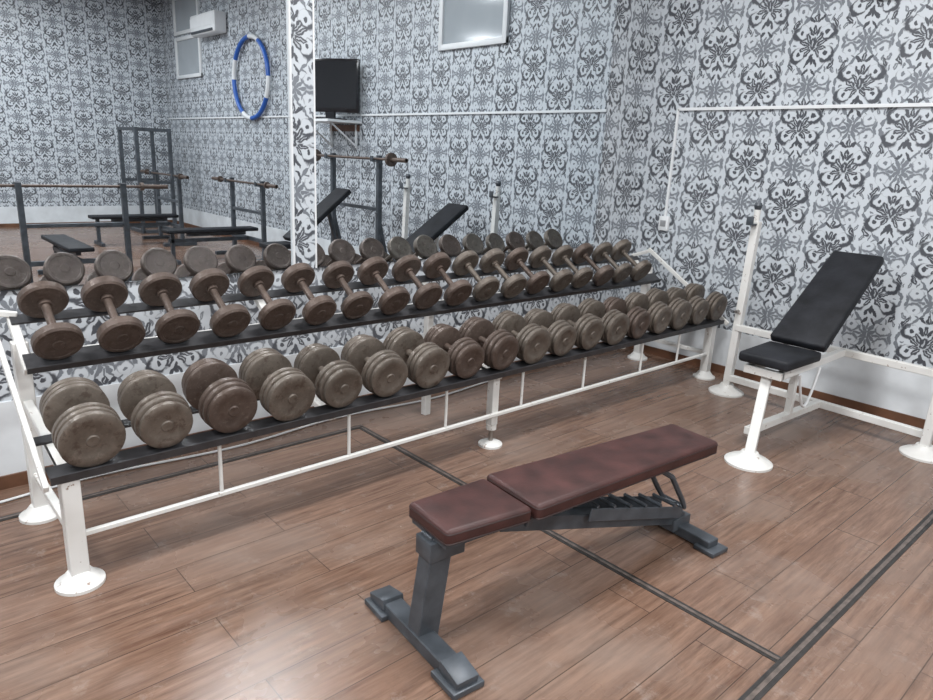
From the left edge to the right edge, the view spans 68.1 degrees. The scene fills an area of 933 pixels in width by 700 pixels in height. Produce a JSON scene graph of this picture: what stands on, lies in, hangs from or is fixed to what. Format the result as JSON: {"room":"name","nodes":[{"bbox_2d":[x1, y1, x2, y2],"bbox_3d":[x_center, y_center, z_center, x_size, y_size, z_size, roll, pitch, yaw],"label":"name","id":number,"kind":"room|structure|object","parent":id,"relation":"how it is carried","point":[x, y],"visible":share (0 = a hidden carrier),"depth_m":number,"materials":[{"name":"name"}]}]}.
{"room":"gym","nodes":[
{"label":"gym","id":0,"kind":"room"},
{"bbox_2d":[0,0,655,401],"bbox_3d":[-1.700,-1.463,3.073,8.500,4.200,0.100,-11,21,-41],"label":"wall","id":1,"kind":"structure","parent":0,"point":[634,19],"depth_m":4.79,"materials":[{"name":"paper"}]},
{"bbox_2d":[0,0,292,291],"bbox_3d":[-2.617,-1.158,2.232,4.550,2.120,0.011,-11,21,-41],"label":"wall mirror","id":2,"kind":"object","parent":1,"relation":"attached to","point":[140,139],"visible":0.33,"depth_m":3.28,"materials":[{"name":"clear glass"}]},
{"bbox_2d":[0,311,601,475],"bbox_3d":[-1.718,0.332,3.565,8.392,0.360,0.008,-11,21,-41],"label":"trim","id":3,"kind":"structure","parent":1,"relation":"attached to","point":[12,455],"depth_m":3.34,"materials":[{"name":"white paint"}]},
{"bbox_2d":[0,341,602,489],"bbox_3d":[-1.728,0.533,3.613,8.380,0.065,0.020,-11,21,-41],"label":"baseboard","id":4,"kind":"structure","parent":1,"relation":"attached to","point":[19,478],"depth_m":3.27,"materials":[{"name":"brown wood"}]},
{"bbox_2d":[287,0,316,267],"bbox_3d":[-0.893,-1.494,3.731,0.150,2.120,0.028,-11,21,-41],"label":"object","id":5,"kind":"structure","parent":1,"relation":"attached to","point":[300,13],"depth_m":3.80,"materials":[{"name":"paper"}]},
{"bbox_2d":[314,0,616,266],"bbox_3d":[0.133,-1.698,4.639,2.620,2.120,0.011,-11,21,-41],"label":"wall mirror","id":6,"kind":"object","parent":1,"relation":"attached to","point":[453,128],"visible":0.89,"depth_m":4.53,"materials":[{"name":"clear glass"}]},
{"bbox_2d":[0,347,932,699],"bbox_3d":[1.992,1.901,-0.315,8.600,0.100,11.380,-11,21,-41],"label":"floor","id":7,"kind":"structure","parent":0,"point":[260,592],"depth_m":2.76,"materials":[{"name":"laminate"}]},
{"bbox_2d":[0,425,363,521],"bbox_3d":[-2.636,0.853,2.427,5.390,0.005,0.040,-11,21,-41],"label":"trim","id":8,"kind":"structure","parent":7,"relation":"on","point":[15,515],"depth_m":3.52,"materials":[{"name":"wood"}]},
{"bbox_2d":[0,381,487,503],"bbox_3d":[-1.436,0.554,3.683,4.501,0.010,0.071,-11,21,-41],"label":"cable","id":9,"kind":"object","parent":7,"relation":"on","point":[298,428],"visible":0.79,"depth_m":3.79,"materials":[{"name":"white plastic"}]},
{"bbox_2d":[0,248,728,596],"bbox_3d":[0.048,0.013,4.172,4.723,0.932,0.837,-11,21,-41],"label":"dumbbell rack","id":10,"kind":"object","parent":7,"relation":"on","point":[80,578],"visible":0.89,"depth_m":3.08,"materials":[{"name":"white metal"}]},
{"bbox_2d":[16,281,84,359],"bbox_3d":[-1.687,-0.122,2.797,0.184,0.184,0.288,-11,54,-40],"label":"dumbbell","id":11,"kind":"object","parent":10,"relation":"on","point":[55,340],"depth_m":2.78,"materials":[{"name":"brown metal"}]},
{"bbox_2d":[39,377,125,467],"bbox_3d":[-1.417,0.262,2.545,0.226,0.226,0.304,-11,31,-40],"label":"dumbbell","id":12,"kind":"object","parent":10,"relation":"on","point":[80,419],"depth_m":2.47,"materials":[{"name":"metal"}]},
{"bbox_2d":[80,276,145,351],"bbox_3d":[-1.512,-0.155,2.950,0.183,0.183,0.300,-11,54,-40],"label":"dumbbell","id":13,"kind":"object","parent":10,"relation":"on","point":[101,293],"depth_m":2.93,"materials":[{"name":"brown metal"}]},
{"bbox_2d":[117,370,192,447],"bbox_3d":[-1.228,0.228,2.717,0.216,0.216,0.304,-10,31,-39],"label":"dumbbell","id":14,"kind":"object","parent":10,"relation":"on","point":[160,417],"depth_m":2.64,"materials":[{"name":"brown metal"}]},
{"bbox_2d":[138,272,199,342],"bbox_3d":[-1.338,-0.191,3.104,0.186,0.186,0.288,-11,53,-40],"label":"dumbbell","id":15,"kind":"object","parent":10,"relation":"on","point":[160,288],"depth_m":3.08,"materials":[{"name":"brown metal"}]},
{"bbox_2d":[181,358,257,432],"bbox_3d":[-1.034,0.186,2.883,0.226,0.226,0.304,-11,32,-40],"label":"dumbbell","id":16,"kind":"object","parent":10,"relation":"on","point":[224,401],"depth_m":2.81,"materials":[{"name":"brown metal"}]},
{"bbox_2d":[189,268,250,336],"bbox_3d":[-1.164,-0.224,3.256,0.183,0.183,0.300,-12,54,-42],"label":"dumbbell","id":17,"kind":"object","parent":10,"relation":"on","point":[210,284],"depth_m":3.23,"materials":[{"name":"brown metal"}]},
{"bbox_2d":[237,265,295,329],"bbox_3d":[-0.988,-0.259,3.408,0.185,0.185,0.288,-12,54,-43],"label":"dumbbell","id":18,"kind":"object","parent":10,"relation":"on","point":[254,281],"depth_m":3.38,"materials":[{"name":"brown metal"}]},
{"bbox_2d":[239,348,314,420],"bbox_3d":[-0.839,0.149,3.049,0.226,0.226,0.304,-11,32,-41],"label":"dumbbell","id":19,"kind":"object","parent":10,"relation":"on","point":[283,390],"depth_m":2.98,"materials":[{"name":"metal"}]},
{"bbox_2d":[281,263,336,324],"bbox_3d":[-0.815,-0.290,3.563,0.177,0.177,0.300,-12,54,-42],"label":"dumbbell","id":20,"kind":"object","parent":10,"relation":"on","point":[298,277],"depth_m":3.54,"materials":[{"name":"brown metal"}]},
{"bbox_2d":[294,343,362,407],"bbox_3d":[-0.647,0.116,3.219,0.216,0.216,0.304,-11,32,-40],"label":"dumbbell","id":21,"kind":"object","parent":10,"relation":"on","point":[337,383],"depth_m":3.14,"materials":[{"name":"brown metal"}]},
{"bbox_2d":[322,261,373,318],"bbox_3d":[-0.641,-0.325,3.716,0.178,0.178,0.288,-10,53,-39],"label":"dumbbell","id":22,"kind":"object","parent":10,"relation":"on","point":[337,275],"depth_m":3.70,"materials":[{"name":"brown metal"}]},
{"bbox_2d":[341,334,407,396],"bbox_3d":[-0.454,0.074,3.386,0.226,0.226,0.304,-10,31,-39],"label":"dumbbell","id":23,"kind":"object","parent":10,"relation":"on","point":[383,372],"depth_m":3.31,"materials":[{"name":"brown metal"}]},
{"bbox_2d":[357,256,409,314],"bbox_3d":[-0.466,-0.362,3.868,0.184,0.184,0.300,-11,54,-41],"label":"dumbbell","id":24,"kind":"object","parent":10,"relation":"on","point":[373,270],"depth_m":3.84,"materials":[{"name":"brown metal"}]},
{"bbox_2d":[383,326,449,387],"bbox_3d":[-0.264,0.035,3.556,0.226,0.226,0.304,-12,32,-42],"label":"dumbbell","id":25,"kind":"object","parent":10,"relation":"on","point":[427,363],"depth_m":3.48,"materials":[{"name":"brown metal"}]},
{"bbox_2d":[391,255,442,309],"bbox_3d":[-0.289,-0.396,4.018,0.186,0.186,0.288,-12,54,-41],"label":"dumbbell","id":26,"kind":"object","parent":10,"relation":"on","point":[406,268],"depth_m":3.99,"materials":[{"name":"brown metal"}]},
{"bbox_2d":[422,252,472,305],"bbox_3d":[-0.116,-0.430,4.173,0.183,0.183,0.300,-11,54,-40],"label":"dumbbell","id":27,"kind":"object","parent":10,"relation":"on","point":[436,266],"depth_m":4.15,"materials":[{"name":"brown metal"}]},
{"bbox_2d":[424,323,484,378],"bbox_3d":[-0.070,0.003,3.725,0.216,0.216,0.304,-11,32,-40],"label":"dumbbell","id":28,"kind":"object","parent":10,"relation":"on","point":[466,356],"depth_m":3.64,"materials":[{"name":"brown metal"}]},
{"bbox_2d":[452,250,499,300],"bbox_3d":[0.057,-0.465,4.327,0.186,0.186,0.288,-11,54,-41],"label":"dumbbell","id":29,"kind":"object","parent":10,"relation":"on","point":[465,263],"depth_m":4.30,"materials":[{"name":"brown metal"}]},
{"bbox_2d":[459,316,518,369],"bbox_3d":[0.120,-0.041,3.894,0.226,0.226,0.304,-12,32,-42],"label":"dumbbell","id":30,"kind":"object","parent":10,"relation":"on","point":[500,347],"depth_m":3.82,"materials":[{"name":"brown metal"}]},
{"bbox_2d":[479,248,526,298],"bbox_3d":[0.235,-0.498,4.476,0.184,0.184,0.300,-12,54,-42],"label":"dumbbell","id":31,"kind":"object","parent":10,"relation":"on","point":[491,261],"depth_m":4.45,"materials":[{"name":"brown metal"}]},
{"bbox_2d":[492,310,550,363],"bbox_3d":[0.313,-0.078,4.062,0.226,0.226,0.304,-11,32,-40],"label":"dumbbell","id":32,"kind":"object","parent":10,"relation":"on","point":[534,341],"depth_m":3.98,"materials":[{"name":"brown metal"}]},
{"bbox_2d":[504,247,549,293],"bbox_3d":[0.406,-0.533,4.633,0.184,0.184,0.288,-12,54,-42],"label":"dumbbell","id":33,"kind":"object","parent":10,"relation":"on","point":[516,259],"depth_m":4.61,"materials":[{"name":"metal"}]},
{"bbox_2d":[524,308,576,355],"bbox_3d":[0.502,-0.112,4.235,0.216,0.216,0.304,-10,31,-39],"label":"dumbbell","id":34,"kind":"object","parent":10,"relation":"on","point":[563,335],"depth_m":4.15,"materials":[{"name":"brown metal"}]},
{"bbox_2d":[528,245,572,291],"bbox_3d":[0.582,-0.565,4.785,0.179,0.179,0.300,-11,54,-41],"label":"dumbbell","id":35,"kind":"object","parent":10,"relation":"on","point":[539,257],"depth_m":4.76,"materials":[{"name":"brown metal"}]},
{"bbox_2d":[551,245,592,287],"bbox_3d":[0.756,-0.598,4.939,0.176,0.176,0.288,-10,53,-39],"label":"dumbbell","id":36,"kind":"object","parent":10,"relation":"on","point":[562,255],"depth_m":4.92,"materials":[{"name":"brown metal"}]},
{"bbox_2d":[551,303,603,349],"bbox_3d":[0.696,-0.154,4.401,0.226,0.226,0.304,-11,32,-40],"label":"dumbbell","id":37,"kind":"object","parent":10,"relation":"on","point":[589,328],"depth_m":4.32,"materials":[{"name":"brown metal"}]},
{"bbox_2d":[571,243,614,285],"bbox_3d":[0.932,-0.632,5.090,0.177,0.177,0.300,-12,54,-42],"label":"dumbbell","id":38,"kind":"object","parent":10,"relation":"on","point":[583,252],"depth_m":5.07,"materials":[{"name":"brown metal"}]},
{"bbox_2d":[578,298,629,344],"bbox_3d":[0.893,-0.191,4.565,0.226,0.226,0.304,-10,31,-39],"label":"dumbbell","id":39,"kind":"object","parent":10,"relation":"on","point":[616,323],"depth_m":4.48,"materials":[{"name":"brown metal"}]},
{"bbox_2d":[592,242,632,282],"bbox_3d":[1.106,-0.667,5.243,0.178,0.178,0.288,-11,54,-40],"label":"dumbbell","id":40,"kind":"object","parent":10,"relation":"on","point":[602,251],"depth_m":5.22,"materials":[{"name":"brown metal"}]},
{"bbox_2d":[603,297,650,338],"bbox_3d":[1.083,-0.224,4.737,0.216,0.216,0.304,-12,32,-42],"label":"dumbbell","id":41,"kind":"object","parent":10,"relation":"on","point":[639,318],"depth_m":4.65,"materials":[{"name":"brown metal"}]},
{"bbox_2d":[610,239,651,280],"bbox_3d":[1.283,-0.704,5.393,0.186,0.186,0.300,-11,54,-40],"label":"dumbbell","id":42,"kind":"object","parent":10,"relation":"on","point":[621,249],"depth_m":5.37,"materials":[{"name":"brown metal"}]},
{"bbox_2d":[625,292,671,333],"bbox_3d":[1.277,-0.266,4.902,0.226,0.226,0.304,-11,32,-41],"label":"dumbbell","id":43,"kind":"object","parent":10,"relation":"on","point":[660,313],"depth_m":4.82,"materials":[{"name":"brown metal"}]},
{"bbox_2d":[645,288,691,329],"bbox_3d":[1.467,-0.305,5.073,0.226,0.226,0.304,-11,32,-40],"label":"dumbbell","id":44,"kind":"object","parent":10,"relation":"on","point":[681,308],"depth_m":4.99,"materials":[{"name":"brown metal"}]},
{"bbox_2d":[666,287,708,324],"bbox_3d":[1.659,-0.338,5.243,0.216,0.216,0.304,-10,31,-39],"label":"dumbbell","id":45,"kind":"object","parent":10,"relation":"on","point":[700,307],"depth_m":5.15,"materials":[{"name":"brown metal"}]},
{"bbox_2d":[684,283,726,320],"bbox_3d":[1.855,-0.379,5.407,0.226,0.226,0.304,-11,32,-40],"label":"dumbbell","id":46,"kind":"object","parent":10,"relation":"on","point":[717,301],"depth_m":5.32,"materials":[{"name":"brown metal"}]},
{"bbox_2d":[365,424,727,699],"bbox_3d":[0.405,0.681,2.689,1.495,0.477,0.570,-9,19,-35],"label":"weight bench","id":47,"kind":"object","parent":7,"relation":"on","point":[569,490],"visible":1,"depth_m":2.48,"materials":[{"name":"red leather"}]},
{"bbox_2d":[359,427,780,661],"bbox_3d":[0.216,0.761,3.254,0.040,0.005,2.545,-11,21,-41],"label":"trim","id":48,"kind":"structure","parent":7,"relation":"on","point":[729,632],"depth_m":2.76,"materials":[{"name":"metal"}]},
{"bbox_2d":[708,202,932,472],"bbox_3d":[2.011,-0.122,4.148,1.376,1.390,1.570,-11,21,-41],"label":"weight bench","id":49,"kind":"object","parent":7,"relation":"on","point":[821,310],"visible":1,"depth_m":4.22,"materials":[{"name":"white paint"}]},
{"bbox_2d":[738,510,932,699],"bbox_3d":[0.197,1.233,1.563,8.370,0.005,0.045,-11,21,-41],"label":"trim","id":50,"kind":"structure","parent":7,"relation":"on","point":[796,652],"depth_m":2.58,"materials":[{"name":"metal"}]},
{"bbox_2d":[623,0,932,367],"bbox_3d":[5.257,-0.787,1.875,0.100,4.200,11.380,-11,21,-41],"label":"wall","id":51,"kind":"structure","parent":0,"point":[826,181],"depth_m":4.97,"materials":[{"name":"paper"}]},
{"bbox_2d":[658,216,669,230],"bbox_3d":[1.662,-1.067,5.811,0.039,0.120,0.090,-11,21,-41],"label":"wall outlet","id":52,"kind":"object","parent":51,"relation":"attached to","point":[664,221],"visible":1,"depth_m":5.79,"materials":[{"name":"white plastic"}]},
{"bbox_2d":[627,345,925,428],"bbox_3d":[5.115,1.210,2.393,0.020,0.065,11.180,-11,21,-41],"label":"baseboard","id":53,"kind":"structure","parent":51,"relation":"attached to","point":[910,420],"depth_m":5.05,"materials":[{"name":"brown wood"}]},
{"bbox_2d":[625,327,932,418],"bbox_3d":[5.128,1.039,2.349,0.008,0.300,11.180,-11,21,-41],"label":"trim","id":54,"kind":"structure","parent":51,"relation":"attached to","point":[901,391],"depth_m":4.88,"materials":[{"name":"white paint"}]},
{"bbox_2d":[664,103,932,215],"bbox_3d":[5.274,-0.295,1.874,0.018,0.866,10.769,-11,21,-41],"label":"cable conduit","id":55,"kind":"object","parent":51,"relation":"attached to","point":[890,104],"visible":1,"depth_m":5.06,"materials":[{"name":"white plastic"}]}
]}

